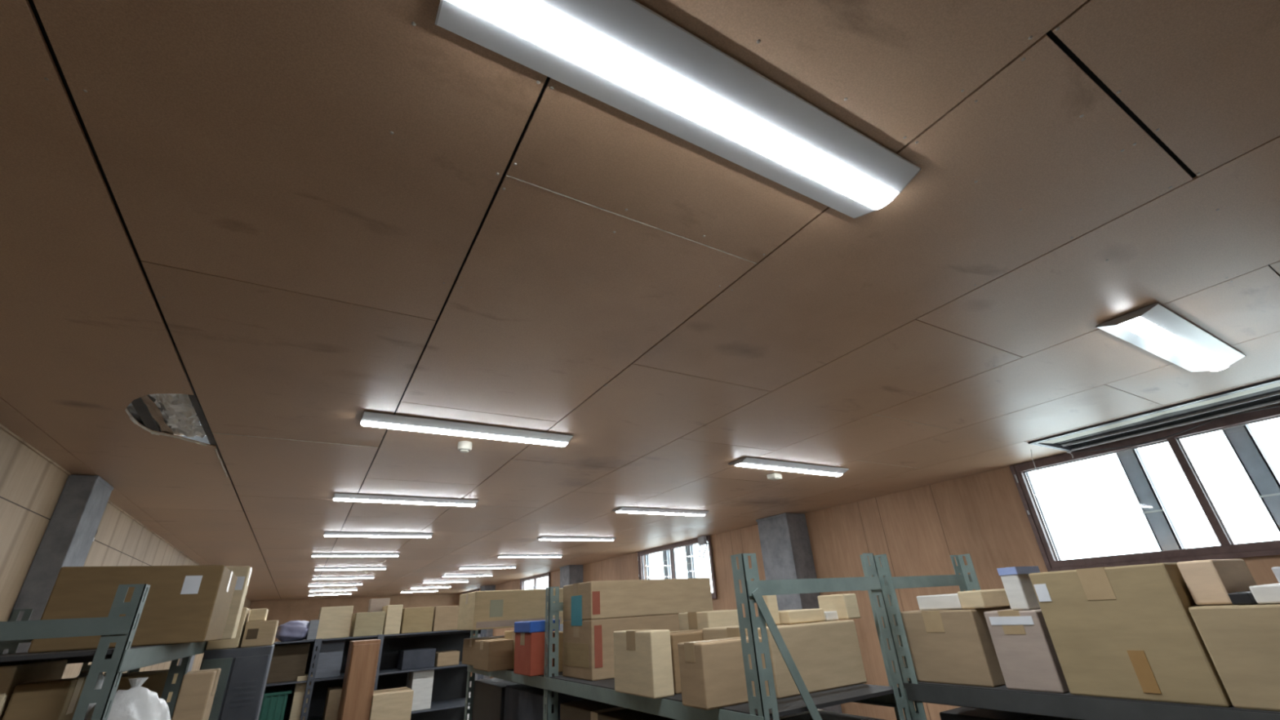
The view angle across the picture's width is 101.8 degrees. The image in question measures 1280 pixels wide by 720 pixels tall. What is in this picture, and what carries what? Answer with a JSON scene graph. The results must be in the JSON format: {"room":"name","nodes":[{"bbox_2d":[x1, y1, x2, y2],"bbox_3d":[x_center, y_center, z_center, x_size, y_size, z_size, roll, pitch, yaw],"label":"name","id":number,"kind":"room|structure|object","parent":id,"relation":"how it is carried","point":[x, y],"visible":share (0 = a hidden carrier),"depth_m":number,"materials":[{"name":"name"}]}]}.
{"room":"warehouse","nodes":[
{"label":"warehouse","id":0,"kind":"room"},
{"bbox_2d":[2,474,114,653],"bbox_3d":[-3.947,2.209,3.196,0.153,2.927,0.416,12,-30,-29],"label":"column","id":1,"kind":"structure","parent":0,"point":[69,534],"depth_m":3.53,"materials":[{"name":"grey concrete"}]},
{"bbox_2d":[0,423,251,679],"bbox_3d":[-6.701,4.200,7.103,0.162,3.030,29.000,12,-30,-29],"label":"wall","id":2,"kind":"structure","parent":0,"point":[32,485],"depth_m":3.33,"materials":[{"name":"beige wood"}]},
{"bbox_2d":[248,593,459,641],"bbox_3d":[-10.889,10.668,20.024,7.620,3.030,0.150,12,-30,-29],"label":"wall","id":3,"kind":"structure","parent":0,"point":[284,611],"depth_m":19.90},
{"bbox_2d":[466,680,471,719],"bbox_3d":[-3.383,6.317,8.201,7.970,0.200,29.600,12,-30,-29],"label":"floor","id":4,"kind":"structure","parent":0,"point":[470,682],"depth_m":14.20,"materials":[{"name":"concrete"}]},
{"bbox_2d":[0,583,207,719],"bbox_3d":[-1.841,1.839,1.573,0.456,1.955,2.708,12,-30,-29],"label":"rack","id":5,"kind":"object","parent":4,"relation":"on","point":[124,657],"visible":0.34,"depth_m":1.02,"materials":[{"name":"grey metal"}]},
{"bbox_2d":[0,658,67,719],"bbox_3d":[-1.345,0.802,0.933,0.264,0.432,0.290,12,-30,-29],"label":"cardboard box","id":6,"kind":"object","parent":5,"relation":"on","point":[11,674],"visible":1,"depth_m":1.01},
{"bbox_2d":[2,676,86,719],"bbox_3d":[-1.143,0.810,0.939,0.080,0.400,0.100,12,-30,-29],"label":"cardboard box","id":7,"kind":"object","parent":5,"relation":"on","point":[55,699],"visible":0.95,"depth_m":0.98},
{"bbox_2d":[0,643,181,663],"bbox_3d":[-1.432,0.719,1.252,0.442,0.028,0.892,12,-30,-29],"label":"shelf","id":8,"kind":"object","parent":5,"relation":"attached to","point":[122,653],"depth_m":1.10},
{"bbox_2d":[76,670,105,719],"bbox_3d":[-1.192,0.857,1.045,0.115,0.413,0.123,12,-30,-29],"label":"plastic bag","id":9,"kind":"object","parent":5,"relation":"on","point":[99,684],"visible":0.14,"depth_m":1.12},
{"bbox_2d":[84,677,170,719],"bbox_3d":[-1.058,0.853,1.026,0.171,0.388,0.185,12,-30,-29],"label":"plastic bag","id":10,"kind":"object","parent":5,"relation":"on","point":[138,702],"visible":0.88,"depth_m":1.06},
{"bbox_2d":[27,564,237,653],"bbox_3d":[-1.407,0.715,1.500,0.332,0.190,0.431,12,-30,-29],"label":"cardboard box","id":11,"kind":"object","parent":5,"relation":"on","point":[184,604],"visible":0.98,"depth_m":1.35,"materials":[{"name":"cardboard"}]},
{"bbox_2d":[104,669,177,702],"bbox_3d":[-1.733,1.224,1.679,0.302,0.360,0.300,12,-30,-29],"label":"cardboard box","id":12,"kind":"object","parent":5,"relation":"on","point":[156,681],"visible":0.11,"depth_m":1.69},
{"bbox_2d":[171,668,221,719],"bbox_3d":[-1.202,1.033,1.366,0.067,0.375,0.170,12,-30,-29],"label":"cardboard box","id":13,"kind":"object","parent":5,"relation":"on","point":[194,701],"visible":1,"depth_m":1.36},
{"bbox_2d":[221,565,252,639],"bbox_3d":[-1.550,0.868,1.855,0.220,0.237,0.141,12,-30,-29],"label":"cardboard box","id":14,"kind":"object","parent":5,"relation":"on","point":[243,573],"visible":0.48,"depth_m":1.86,"materials":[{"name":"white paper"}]},
{"bbox_2d":[199,644,274,719],"bbox_3d":[-1.537,1.958,1.687,0.210,1.805,0.322,12,-30,-29],"label":"shelving unit","id":15,"kind":"object","parent":4,"relation":"on","point":[239,693],"visible":0.82,"depth_m":1.93,"materials":[{"name":"grey metal"}]},
{"bbox_2d":[205,607,250,649],"bbox_3d":[-1.640,1.073,2.082,0.099,0.140,0.260,12,-30,-29],"label":"cardboard box","id":16,"kind":"object","parent":15,"relation":"on","point":[236,642],"visible":0.49,"depth_m":1.98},
{"bbox_2d":[240,620,278,647],"bbox_3d":[-1.551,1.118,2.129,0.104,0.090,0.241,12,-30,-29],"label":"cardboard box","id":17,"kind":"object","parent":15,"relation":"on","point":[263,633],"visible":1,"depth_m":2.04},
{"bbox_2d":[248,608,268,621],"bbox_3d":[-1.558,1.042,2.126,0.055,0.045,0.140,12,-30,-29],"label":"cardboard box","id":18,"kind":"object","parent":17,"relation":"on","point":[255,615],"visible":0.9,"depth_m":2.07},
{"bbox_2d":[337,639,380,719],"bbox_3d":[-1.791,2.675,3.106,0.164,1.770,0.305,12,-30,-29],"label":"tall cabinet","id":19,"kind":"object","parent":4,"relation":"on","point":[359,678],"visible":1,"depth_m":3.30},
{"bbox_2d":[265,629,486,719],"bbox_3d":[-1.905,2.881,3.547,1.466,1.795,0.456,12,-30,-29],"label":"rack","id":20,"kind":"object","parent":4,"relation":"on","point":[450,682],"visible":0.37,"depth_m":4.03,"materials":[{"name":"grey metal"}]},
{"bbox_2d":[258,686,292,719],"bbox_3d":[-2.465,2.308,3.435,0.240,0.210,0.330,12,-30,-29],"label":"plastic crate","id":21,"kind":"object","parent":20,"relation":"on","point":[274,703],"visible":0.63,"depth_m":3.35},
{"bbox_2d":[266,642,310,684],"bbox_3d":[-2.440,2.091,3.604,0.227,0.224,0.250,12,-30,-29],"label":"cardboard box","id":22,"kind":"object","parent":20,"relation":"on","point":[289,661],"visible":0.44,"depth_m":3.51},
{"bbox_2d":[275,620,309,641],"bbox_3d":[-2.438,1.908,3.669,0.234,0.129,0.234,12,-30,-29],"label":"plastic bag","id":23,"kind":"object","parent":20,"relation":"on","point":[292,630],"visible":0.87,"depth_m":3.60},
{"bbox_2d":[288,673,312,719],"bbox_3d":[-2.292,2.298,3.523,0.105,0.286,0.220,12,-30,-29],"label":"cardboard box","id":24,"kind":"object","parent":20,"relation":"on","point":[300,688],"visible":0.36,"depth_m":3.44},
{"bbox_2d":[311,639,345,679],"bbox_3d":[-2.232,2.131,3.721,0.172,0.231,0.250,12,-30,-29],"label":"cardboard box","id":25,"kind":"object","parent":20,"relation":"on","point":[331,651],"visible":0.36,"depth_m":3.63,"materials":[{"name":"cardboard"}]},
{"bbox_2d":[322,685,342,719],"bbox_3d":[-2.132,2.382,3.605,0.080,0.187,0.250,12,-30,-29],"label":"cardboard box","id":26,"kind":"object","parent":20,"relation":"on","point":[331,710],"visible":0.95,"depth_m":3.52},
{"bbox_2d":[315,605,353,639],"bbox_3d":[-2.259,1.936,3.838,0.207,0.206,0.300,12,-30,-29],"label":"cardboard box","id":27,"kind":"object","parent":20,"relation":"on","point":[335,622],"visible":0.89,"depth_m":3.72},
{"bbox_2d":[265,661,467,687],"bbox_3d":[-1.940,2.306,3.824,1.452,0.028,0.442,12,-30,-29],"label":"shelf","id":28,"kind":"object","parent":20,"relation":"attached to","point":[389,669],"depth_m":3.77,"materials":[{"name":"grey metal"}]},
{"bbox_2d":[349,611,385,636],"bbox_3d":[-2.037,1.973,3.887,0.193,0.157,0.300,12,-30,-29],"label":"cardboard box","id":29,"kind":"object","parent":20,"relation":"on","point":[363,624],"visible":0.95,"depth_m":3.77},
{"bbox_2d":[273,630,475,644],"bbox_3d":[-1.954,2.090,3.927,1.452,0.028,0.442,12,-30,-29],"label":"shelf","id":30,"kind":"object","parent":20,"relation":"attached to","point":[400,637],"depth_m":3.96,"materials":[{"name":"grey metal"}]},
{"bbox_2d":[367,598,390,612],"bbox_3d":[-2.087,2.038,4.134,0.140,0.258,0.120,12,-30,-29],"label":"cardboard box","id":31,"kind":"object","parent":20,"relation":"on","point":[375,604],"visible":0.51,"depth_m":4.12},
{"bbox_2d":[306,697,470,719],"bbox_3d":[-1.926,2.540,3.711,1.452,0.028,0.442,12,-30,-29],"label":"shelf","id":32,"kind":"object","parent":20,"relation":"attached to","point":[438,703],"depth_m":3.88,"materials":[{"name":"grey metal"}]},
{"bbox_2d":[382,604,403,635],"bbox_3d":[-1.910,1.991,3.989,0.108,0.198,0.300,12,-30,-29],"label":"cardboard box","id":33,"kind":"object","parent":20,"relation":"on","point":[392,624],"visible":0.83,"depth_m":3.88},
{"bbox_2d":[396,647,435,670],"bbox_3d":[-1.707,2.276,3.968,0.228,0.125,0.250,12,-30,-29],"label":"box","id":34,"kind":"object","parent":20,"relation":"on","point":[418,658],"visible":1,"depth_m":3.88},
{"bbox_2d":[399,606,434,633],"bbox_3d":[-1.767,2.041,4.084,0.217,0.174,0.300,12,-30,-29],"label":"cardboard box","id":35,"kind":"object","parent":20,"relation":"on","point":[414,620],"visible":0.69,"depth_m":3.97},
{"bbox_2d":[405,669,434,711],"bbox_3d":[-1.652,2.454,3.886,0.148,0.248,0.250,12,-30,-29],"label":"cardboard box","id":36,"kind":"object","parent":20,"relation":"on","point":[420,682],"visible":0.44,"depth_m":3.80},
{"bbox_2d":[431,605,459,631],"bbox_3d":[-1.540,2.088,4.210,0.293,0.174,0.300,12,-30,-29],"label":"cardboard box","id":37,"kind":"object","parent":20,"relation":"on","point":[446,617],"visible":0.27,"depth_m":4.07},
{"bbox_2d":[434,650,459,666],"bbox_3d":[-1.522,2.328,4.063,0.163,0.092,0.250,12,-30,-29],"label":"cardboard box","id":38,"kind":"object","parent":20,"relation":"on","point":[445,658],"visible":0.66,"depth_m":3.97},
{"bbox_2d":[662,550,671,578],"bbox_3d":[0.558,4.454,9.918,0.108,4.200,0.138,12,-30,-29],"label":"post","id":39,"kind":"object","parent":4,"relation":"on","point":[666,554],"visible":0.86,"depth_m":10.10,"materials":[{"name":"white metal"}]},
{"bbox_2d":[463,553,911,719],"bbox_3d":[-0.110,1.843,1.804,0.476,1.955,2.388,12,-30,-29],"label":"rack","id":40,"kind":"object","parent":4,"relation":"on","point":[761,706],"visible":0.74,"depth_m":1.28,"materials":[{"name":"grey metal"}]},
{"bbox_2d":[462,635,504,666],"bbox_3d":[-0.704,1.571,2.836,0.436,0.123,0.330,12,-30,-29],"label":"cardboard box","id":41,"kind":"object","parent":40,"relation":"on","point":[468,655],"visible":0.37,"depth_m":2.75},
{"bbox_2d":[457,588,563,630],"bbox_3d":[-0.723,1.395,2.915,0.495,0.181,0.341,12,-30,-29],"label":"cardboard box","id":42,"kind":"object","parent":41,"relation":"on","point":[496,609],"visible":0.72,"depth_m":2.76,"materials":[{"name":"cardboard"}]},
{"bbox_2d":[488,599,503,617],"bbox_3d":[-0.751,1.300,2.723,0.069,0.081,0.002,12,-30,-29],"label":"print","id":43,"kind":"object","parent":42,"relation":"on","point":[495,606],"depth_m":2.72},
{"bbox_2d":[473,638,513,671],"bbox_3d":[-0.682,1.393,2.466,0.144,0.121,0.250,12,-30,-29],"label":"cardboard box","id":44,"kind":"object","parent":40,"relation":"on","point":[490,655],"visible":0.77,"depth_m":2.37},
{"bbox_2d":[471,677,519,719],"bbox_3d":[-0.572,1.877,2.620,0.430,0.471,0.480,12,-30,-29],"label":"cardboard box","id":45,"kind":"object","parent":40,"relation":"on","point":[489,694],"visible":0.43,"depth_m":2.57,"materials":[{"name":"black cardboard"}]},
{"bbox_2d":[513,631,553,676],"bbox_3d":[-0.443,1.214,2.161,0.098,0.152,0.200,12,-30,-29],"label":"carton","id":46,"kind":"object","parent":40,"relation":"on","point":[529,651],"visible":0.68,"depth_m":2.09,"materials":[{"name":"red cardboard"}]},
{"bbox_2d":[514,619,559,632],"bbox_3d":[-0.439,1.129,2.208,0.130,0.042,0.200,12,-30,-29],"label":"box","id":47,"kind":"object","parent":46,"relation":"on","point":[534,626],"visible":0.87,"depth_m":2.13,"materials":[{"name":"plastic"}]},
{"bbox_2d":[506,669,562,676],"bbox_3d":[-0.449,1.497,2.540,0.462,0.028,1.182,12,-30,-29],"label":"shelf","id":48,"kind":"object","parent":40,"relation":"attached to","point":[510,673],"depth_m":2.06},
{"bbox_2d":[503,684,587,719],"bbox_3d":[-0.298,1.658,2.210,0.430,0.481,0.500,12,-30,-29],"label":"cardboard box","id":49,"kind":"object","parent":40,"relation":"on","point":[522,701],"visible":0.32,"depth_m":2.17,"materials":[{"name":"cardboard"}]},
{"bbox_2d":[560,699,666,719],"bbox_3d":[0.050,1.389,1.684,0.432,0.471,0.570,12,-30,-29],"label":"cardboard box","id":50,"kind":"object","parent":40,"relation":"on","point":[584,709],"visible":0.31,"depth_m":1.72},
{"bbox_2d":[562,613,679,680],"bbox_3d":[0.002,1.113,2.050,0.552,0.189,0.261,12,-30,-29],"label":"cardboard box","id":51,"kind":"object","parent":40,"relation":"on","point":[588,649],"visible":0.57,"depth_m":1.89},
{"bbox_2d":[594,625,602,667],"bbox_3d":[-0.147,1.010,1.836,0.030,0.132,0.002,12,-30,-29],"label":"print","id":52,"kind":"object","parent":51,"relation":"attached to","point":[597,628],"depth_m":1.83},
{"bbox_2d":[563,577,713,626],"bbox_3d":[-0.005,0.980,2.115,0.555,0.147,0.261,12,-30,-29],"label":"cardboard box","id":53,"kind":"object","parent":51,"relation":"on","point":[603,599],"visible":0.97,"depth_m":2.00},
{"bbox_2d":[613,629,674,698],"bbox_3d":[0.005,0.857,1.480,0.067,0.157,0.220,12,-30,-29],"label":"cardboard box","id":54,"kind":"object","parent":40,"relation":"on","point":[643,666],"visible":1,"depth_m":1.42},
{"bbox_2d":[669,629,703,693],"bbox_3d":[0.108,0.904,1.577,0.187,0.144,0.260,12,-30,-29],"label":"cardboard box","id":55,"kind":"object","parent":40,"relation":"on","point":[677,637],"visible":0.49,"depth_m":1.46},
{"bbox_2d":[678,609,738,630],"bbox_3d":[0.237,0.946,1.739,0.135,0.194,0.170,12,-30,-29],"label":"cardboard box","id":56,"kind":"object","parent":40,"relation":"on","point":[718,618],"visible":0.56,"depth_m":1.71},
{"bbox_2d":[677,635,769,710],"bbox_3d":[0.207,0.759,1.273,0.202,0.132,0.100,12,-30,-29],"label":"cardboard box","id":57,"kind":"object","parent":40,"relation":"on","point":[713,674],"visible":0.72,"depth_m":1.22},
{"bbox_2d":[549,675,900,718],"bbox_3d":[0.155,1.023,1.631,0.462,0.028,1.182,12,-30,-29],"label":"shelf","id":58,"kind":"object","parent":40,"relation":"attached to","point":[603,691],"depth_m":1.30,"materials":[{"name":"metal"}]},
{"bbox_2d":[657,708,884,719],"bbox_3d":[0.329,1.165,1.266,0.432,0.481,0.470,12,-30,-29],"label":"cardboard box","id":59,"kind":"object","parent":40,"relation":"on","point":[825,715],"visible":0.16,"depth_m":1.38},
{"bbox_2d":[702,619,866,698],"bbox_3d":[0.395,0.824,1.456,0.327,0.153,0.280,12,-30,-29],"label":"cardboard box","id":60,"kind":"object","parent":40,"relation":"on","point":[826,655],"visible":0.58,"depth_m":1.35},
{"bbox_2d":[762,595,780,625],"bbox_3d":[0.352,0.678,1.425,0.035,0.086,0.040,12,-30,-29],"label":"cardboard box","id":61,"kind":"object","parent":60,"relation":"on","point":[771,601],"visible":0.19,"depth_m":1.41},
{"bbox_2d":[778,608,825,624],"bbox_3d":[0.430,0.728,1.477,0.139,0.033,0.120,12,-30,-29],"label":"cardboard box","id":62,"kind":"object","parent":60,"relation":"on","point":[801,615],"visible":0.7,"depth_m":1.42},
{"bbox_2d":[817,593,860,619],"bbox_3d":[0.585,0.727,1.534,0.055,0.066,0.100,12,-30,-29],"label":"cardboard box","id":63,"kind":"object","parent":60,"relation":"on","point":[846,605],"visible":0.82,"depth_m":1.50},
{"bbox_2d":[684,545,696,577],"bbox_3d":[0.954,4.143,9.322,0.108,4.200,0.138,12,-30,-29],"label":"post","id":64,"kind":"object","parent":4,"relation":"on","point":[690,556],"visible":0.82,"depth_m":9.50,"materials":[{"name":"white metal"}]},
{"bbox_2d":[873,553,1279,719],"bbox_3d":[1.411,1.101,0.454,0.436,1.955,1.946,12,-30,-29],"label":"rack","id":65,"kind":"object","parent":4,"relation":"on","point":[1064,705],"visible":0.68,"depth_m":1.20,"materials":[{"name":"grey metal"}]},
{"bbox_2d":[900,605,1011,687],"bbox_3d":[0.919,0.766,1.418,0.352,0.166,0.215,12,-30,-29],"label":"cardboard box","id":66,"kind":"object","parent":65,"relation":"on","point":[956,646],"visible":0.49,"depth_m":1.31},
{"bbox_2d":[916,593,962,609],"bbox_3d":[0.906,0.672,1.456,0.250,0.036,0.120,12,-30,-29],"label":"cardboard box","id":67,"kind":"object","parent":66,"relation":"on","point":[951,601],"visible":0.44,"depth_m":1.39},
{"bbox_2d":[957,588,1009,608],"bbox_3d":[0.940,0.626,1.371,0.250,0.041,0.060,12,-30,-29],"label":"cardboard box","id":68,"kind":"object","parent":66,"relation":"on","point":[985,598],"visible":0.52,"depth_m":1.31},
{"bbox_2d":[939,706,1075,719],"bbox_3d":[1.020,1.072,1.165,0.370,0.486,0.360,12,-30,-29],"label":"cardboard box","id":69,"kind":"object","parent":65,"relation":"on","point":[961,713],"visible":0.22,"depth_m":1.26,"materials":[{"name":"black cardboard"}]},
{"bbox_2d":[983,608,1069,693],"bbox_3d":[1.008,0.688,1.261,0.337,0.161,0.117,12,-30,-29],"label":"cardboard box","id":70,"kind":"object","parent":65,"relation":"on","point":[1028,659],"visible":0.44,"depth_m":1.17,"materials":[{"name":"cardboard"}]},
{"bbox_2d":[996,565,1039,609],"bbox_3d":[0.924,0.547,1.250,0.112,0.092,0.041,12,-30,-29],"label":"carton","id":71,"kind":"object","parent":70,"relation":"on","point":[1017,584],"visible":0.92,"depth_m":1.22,"materials":[{"name":"cardboard"}]},
{"bbox_2d":[908,680,1279,714],"bbox_3d":[1.128,0.710,1.105,0.422,0.028,0.962,12,-30,-29],"label":"shelf","id":72,"kind":"object","parent":65,"relation":"attached to","point":[1000,698],"depth_m":1.12,"materials":[{"name":"metal"}]},
{"bbox_2d":[1028,562,1232,707],"bbox_3d":[1.119,0.580,1.138,0.382,0.237,0.244,12,-30,-29],"label":"cardboard box","id":73,"kind":"object","parent":65,"relation":"on","point":[1131,632],"visible":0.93,"depth_m":1.03,"materials":[{"name":"cardboard"}]},
{"bbox_2d":[1188,603,1279,711],"bbox_3d":[1.265,0.501,0.904,0.382,0.159,0.317,12,-30,-29],"label":"cardboard box","id":74,"kind":"object","parent":65,"relation":"on","point":[1242,642],"visible":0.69,"depth_m":0.90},
{"bbox_2d":[1177,559,1257,604],"bbox_3d":[1.150,0.438,1.031,0.200,0.077,0.053,12,-30,-29],"label":"cardboard box","id":75,"kind":"object","parent":74,"relation":"on","point":[1209,582],"visible":0.87,"depth_m":0.99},
{"bbox_2d":[1227,591,1257,604],"bbox_3d":[1.199,0.452,1.000,0.300,0.019,0.027,12,-30,-29],"label":"tray","id":76,"kind":"object","parent":74,"relation":"on","point":[1246,597],"visible":0.59,"depth_m":0.93,"materials":[{"name":"plastic"}]},
{"bbox_2d":[1248,582,1279,604],"bbox_3d":[1.272,0.399,0.910,0.320,0.029,0.218,12,-30,-29],"label":"cardboard box","id":77,"kind":"object","parent":74,"relation":"on","point":[1264,593],"visible":1,"depth_m":0.90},
{"bbox_2d":[1115,448,1185,551],"bbox_3d":[4.325,1.495,4.245,0.108,4.200,0.138,12,-30,-29],"label":"post","id":78,"kind":"object","parent":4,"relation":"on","point":[1164,531],"visible":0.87,"depth_m":4.36,"materials":[{"name":"grey metal"}]},
{"bbox_2d":[1222,424,1279,532],"bbox_3d":[4.675,1.220,3.718,0.108,4.200,0.138,12,-30,-29],"label":"post","id":79,"kind":"object","parent":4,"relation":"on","point":[1258,468],"visible":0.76,"depth_m":3.89,"materials":[{"name":"grey metal"}]},
{"bbox_3d":[-1.510,3.023,3.088,0.250,1.099,0.340,12,-30,-29],"label":"cabinet","id":80,"kind":"object","parent":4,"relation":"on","visible":0},
{"bbox_2d":[368,686,413,719],"bbox_3d":[-1.644,2.355,3.373,0.241,0.361,0.300,12,-30,-29],"label":"cardboard box","id":81,"kind":"object","parent":80,"relation":"on","point":[392,704],"visible":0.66,"depth_m":3.31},
{"bbox_2d":[559,564,583,631],"bbox_3d":[-1.627,6.441,12.300,0.382,2.927,0.592,12,-30,-29],"label":"column","id":82,"kind":"structure","parent":0,"point":[570,574],"depth_m":12.64,"materials":[{"name":"grey concrete"}]},
{"bbox_2d":[0,0,1279,600],"bbox_3d":[-3.531,3.223,9.716,7.870,0.864,29.400,12,-30,-29],"label":"ceiling","id":83,"kind":"structure","parent":0,"point":[331,212],"depth_m":1.80,"materials":[{"name":"wood"}]},
{"bbox_2d":[131,396,160,431],"bbox_3d":[-2.656,0.294,2.795,0.056,0.008,2.002,13,-30,-30],"label":"joist","id":84,"kind":"object","parent":83,"relation":"attached to","point":[140,406],"visible":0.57,"depth_m":2.78,"materials":[{"name":"wood"}]},
{"bbox_2d":[126,393,206,438],"bbox_3d":[-2.614,0.201,2.655,0.557,0.052,1.170,12,-30,-29],"label":"insulation","id":85,"kind":"object","parent":83,"relation":"attached to","point":[174,414],"visible":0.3,"depth_m":2.85,"materials":[{"name":"metal"}]},
{"bbox_2d":[173,344,224,464],"bbox_3d":[-2.446,0.322,2.920,0.030,0.042,2.000,12,-30,-29],"label":"joist","id":86,"kind":"object","parent":83,"relation":"attached to","point":[193,398],"visible":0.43,"depth_m":2.82,"materials":[{"name":"metal"}]},
{"bbox_2d":[314,566,386,570],"bbox_3d":[-5.730,4.145,10.328,1.258,0.048,0.231,12,-30,-29],"label":"ceiling light","id":87,"kind":"object","parent":83,"relation":"attached to","point":[366,567],"visible":1,"depth_m":10.25,"materials":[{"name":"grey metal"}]},
{"bbox_2d":[311,553,399,556],"bbox_3d":[-4.599,3.171,8.446,1.258,0.048,0.231,12,-30,-29],"label":"ceiling light","id":88,"kind":"object","parent":83,"relation":"attached to","point":[313,554],"visible":1,"depth_m":8.38,"materials":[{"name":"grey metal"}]},
{"bbox_2d":[324,531,433,537],"bbox_3d":[-3.358,2.264,6.720,1.258,0.048,0.231,12,-30,-29],"label":"ceiling light","id":89,"kind":"object","parent":83,"relation":"attached to","point":[333,534],"visible":1,"depth_m":6.65,"materials":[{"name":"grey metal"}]},
{"bbox_2d":[324,534,431,537],"bbox_3d":[-3.357,2.279,6.712,1.238,0.015,0.081,12,-30,-29],"label":"diffuser","id":90,"kind":"object","parent":89,"relation":"attached to","point":[332,535],"depth_m":6.70,"materials":[{"name":"white"}]},
{"bbox_2d":[332,493,478,506],"bbox_3d":[-2.204,1.345,4.955,1.258,0.048,0.231,12,-30,-29],"label":"ceiling light","id":91,"kind":"object","parent":83,"relation":"attached to","point":[337,496],"visible":1,"depth_m":4.88,"materials":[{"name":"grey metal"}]},
{"bbox_2d":[333,497,475,506],"bbox_3d":[-2.203,1.360,4.948,1.238,0.015,0.081,12,-30,-29],"label":"diffuser","id":92,"kind":"object","parent":91,"relation":"attached to","point":[356,500],"depth_m":4.90,"materials":[{"name":"white"}]},
{"bbox_2d":[359,411,573,446],"bbox_3d":[-1.044,0.457,3.256,1.258,0.048,0.231,12,-30,-29],"label":"ceiling light","id":93,"kind":"object","parent":83,"relation":"attached to","point":[369,419],"visible":1,"depth_m":3.17,"materials":[{"name":"grey metal"}]},
{"bbox_2d":[536,536,616,541],"bbox_3d":[-0.980,2.809,8.158,1.258,0.048,0.231,12,-30,-29],"label":"ceiling light","id":94,"kind":"object","parent":83,"relation":"attached to","point":[541,538],"visible":1,"depth_m":8.08,"materials":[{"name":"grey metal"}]},
{"bbox_2d":[612,506,708,515],"bbox_3d":[0.272,1.859,6.344,1.258,0.048,0.231,12,-30,-29],"label":"ceiling light","id":95,"kind":"object","parent":83,"relation":"attached to","point":[622,509],"visible":1,"depth_m":6.26,"materials":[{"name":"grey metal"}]},
{"bbox_2d":[616,511,705,515],"bbox_3d":[0.273,1.874,6.337,1.238,0.015,0.081,12,-30,-29],"label":"diffuser","id":96,"kind":"object","parent":95,"relation":"attached to","point":[664,513],"depth_m":6.31,"materials":[{"name":"white"}]},
{"bbox_2d":[434,0,920,218],"bbox_3d":[0.192,-0.588,1.241,1.258,0.048,0.231,12,-30,-29],"label":"ceiling light","id":97,"kind":"object","parent":83,"relation":"attached to","point":[623,55],"visible":1,"depth_m":1.17,"materials":[{"name":"grey metal"}]},
{"bbox_2d":[728,457,848,476],"bbox_3d":[1.349,0.967,4.625,1.258,0.048,0.231,12,-30,-29],"label":"ceiling light","id":98,"kind":"object","parent":83,"relation":"attached to","point":[748,462],"visible":1,"depth_m":4.53,"materials":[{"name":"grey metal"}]},
{"bbox_2d":[735,462,842,476],"bbox_3d":[1.349,0.982,4.618,1.238,0.015,0.081,12,-30,-29],"label":"diffuser","id":99,"kind":"object","parent":98,"relation":"attached to","point":[757,465],"depth_m":4.57,"materials":[{"name":"white"}]},
{"bbox_2d":[1027,377,1279,452],"bbox_3d":[4.467,0.058,3.233,0.820,0.065,3.454,12,-30,-29],"label":"rail","id":100,"kind":"object","parent":83,"relation":"attached to","point":[1037,442],"visible":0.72,"depth_m":3.76,"materials":[{"name":"metal"}]},
{"bbox_2d":[1040,382,1279,443],"bbox_3d":[4.288,0.026,3.108,0.160,0.008,3.420,12,-30,-29],"label":"batten","id":101,"kind":"object","parent":100,"relation":"attached to","point":[1276,384],"visible":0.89,"depth_m":3.79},
{"bbox_2d":[1055,386,1279,444],"bbox_3d":[4.462,0.019,3.215,0.120,0.050,3.400,12,-30,-29],"label":"joist","id":102,"kind":"object","parent":100,"relation":"attached to","point":[1171,414],"visible":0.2,"depth_m":3.87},
{"bbox_2d":[1061,391,1279,446],"bbox_3d":[4.603,0.078,3.298,0.034,0.026,3.430,12,-29,-28],"label":"conduit","id":103,"kind":"object","parent":100,"relation":"attached to","point":[1275,393],"visible":1,"depth_m":4.00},
{"bbox_2d":[1071,399,1279,451],"bbox_3d":[4.726,0.128,3.360,0.030,0.022,3.440,12,-30,-29],"label":"conduit","id":104,"kind":"object","parent":100,"relation":"attached to","point":[1276,401],"visible":1,"depth_m":4.08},
{"bbox_2d":[1096,302,1245,372],"bbox_3d":[2.728,-0.074,2.636,1.258,0.048,0.231,12,-30,-29],"label":"ceiling light","id":105,"kind":"object","parent":83,"relation":"attached to","point":[1153,328],"visible":1,"depth_m":2.54,"materials":[{"name":"grey metal"}]},
{"bbox_2d":[1119,316,1229,371],"bbox_3d":[2.729,-0.060,2.629,1.238,0.015,0.081,12,-30,-29],"label":"diffuser","id":106,"kind":"object","parent":105,"relation":"attached to","point":[1148,329],"depth_m":2.56,"materials":[{"name":"white"}]},
{"bbox_2d":[755,512,842,713],"bbox_3d":[2.067,3.539,6.738,0.382,2.927,0.592,12,-30,-29],"label":"column","id":107,"kind":"structure","parent":0,"point":[784,540],"depth_m":6.98,"materials":[{"name":"grey concrete"}]},
{"bbox_2d":[458,403,1279,719],"bbox_3d":[-0.259,5.567,10.667,0.102,2.936,29.000,12,-30,-29],"label":"wall","id":108,"kind":"structure","parent":0,"point":[984,516],"depth_m":5.91,"materials":[{"name":"orange wood"}]},
{"bbox_2d":[637,535,716,599],"bbox_3d":[0.636,3.914,9.584,0.125,0.980,2.424,12,-30,-29],"label":"window","id":109,"kind":"structure","parent":108,"relation":"in","point":[642,575],"depth_m":9.65,"materials":[{"name":"brown metal"}]},
{"bbox_2d":[1008,403,1279,571],"bbox_3d":[4.329,1.013,4.022,0.125,0.980,2.424,12,-30,-29],"label":"window","id":110,"kind":"structure","parent":108,"relation":"in","point":[1227,549],"depth_m":4.16,"materials":[{"name":"brown metal"}]},
{"bbox_2d":[1026,471,1062,559],"bbox_3d":[3.876,1.847,4.921,0.108,4.200,0.138,12,-30,-29],"label":"window frame","id":111,"kind":"structure","parent":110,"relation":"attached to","point":[1028,473],"depth_m":5.03,"materials":[{"name":"white metal"}]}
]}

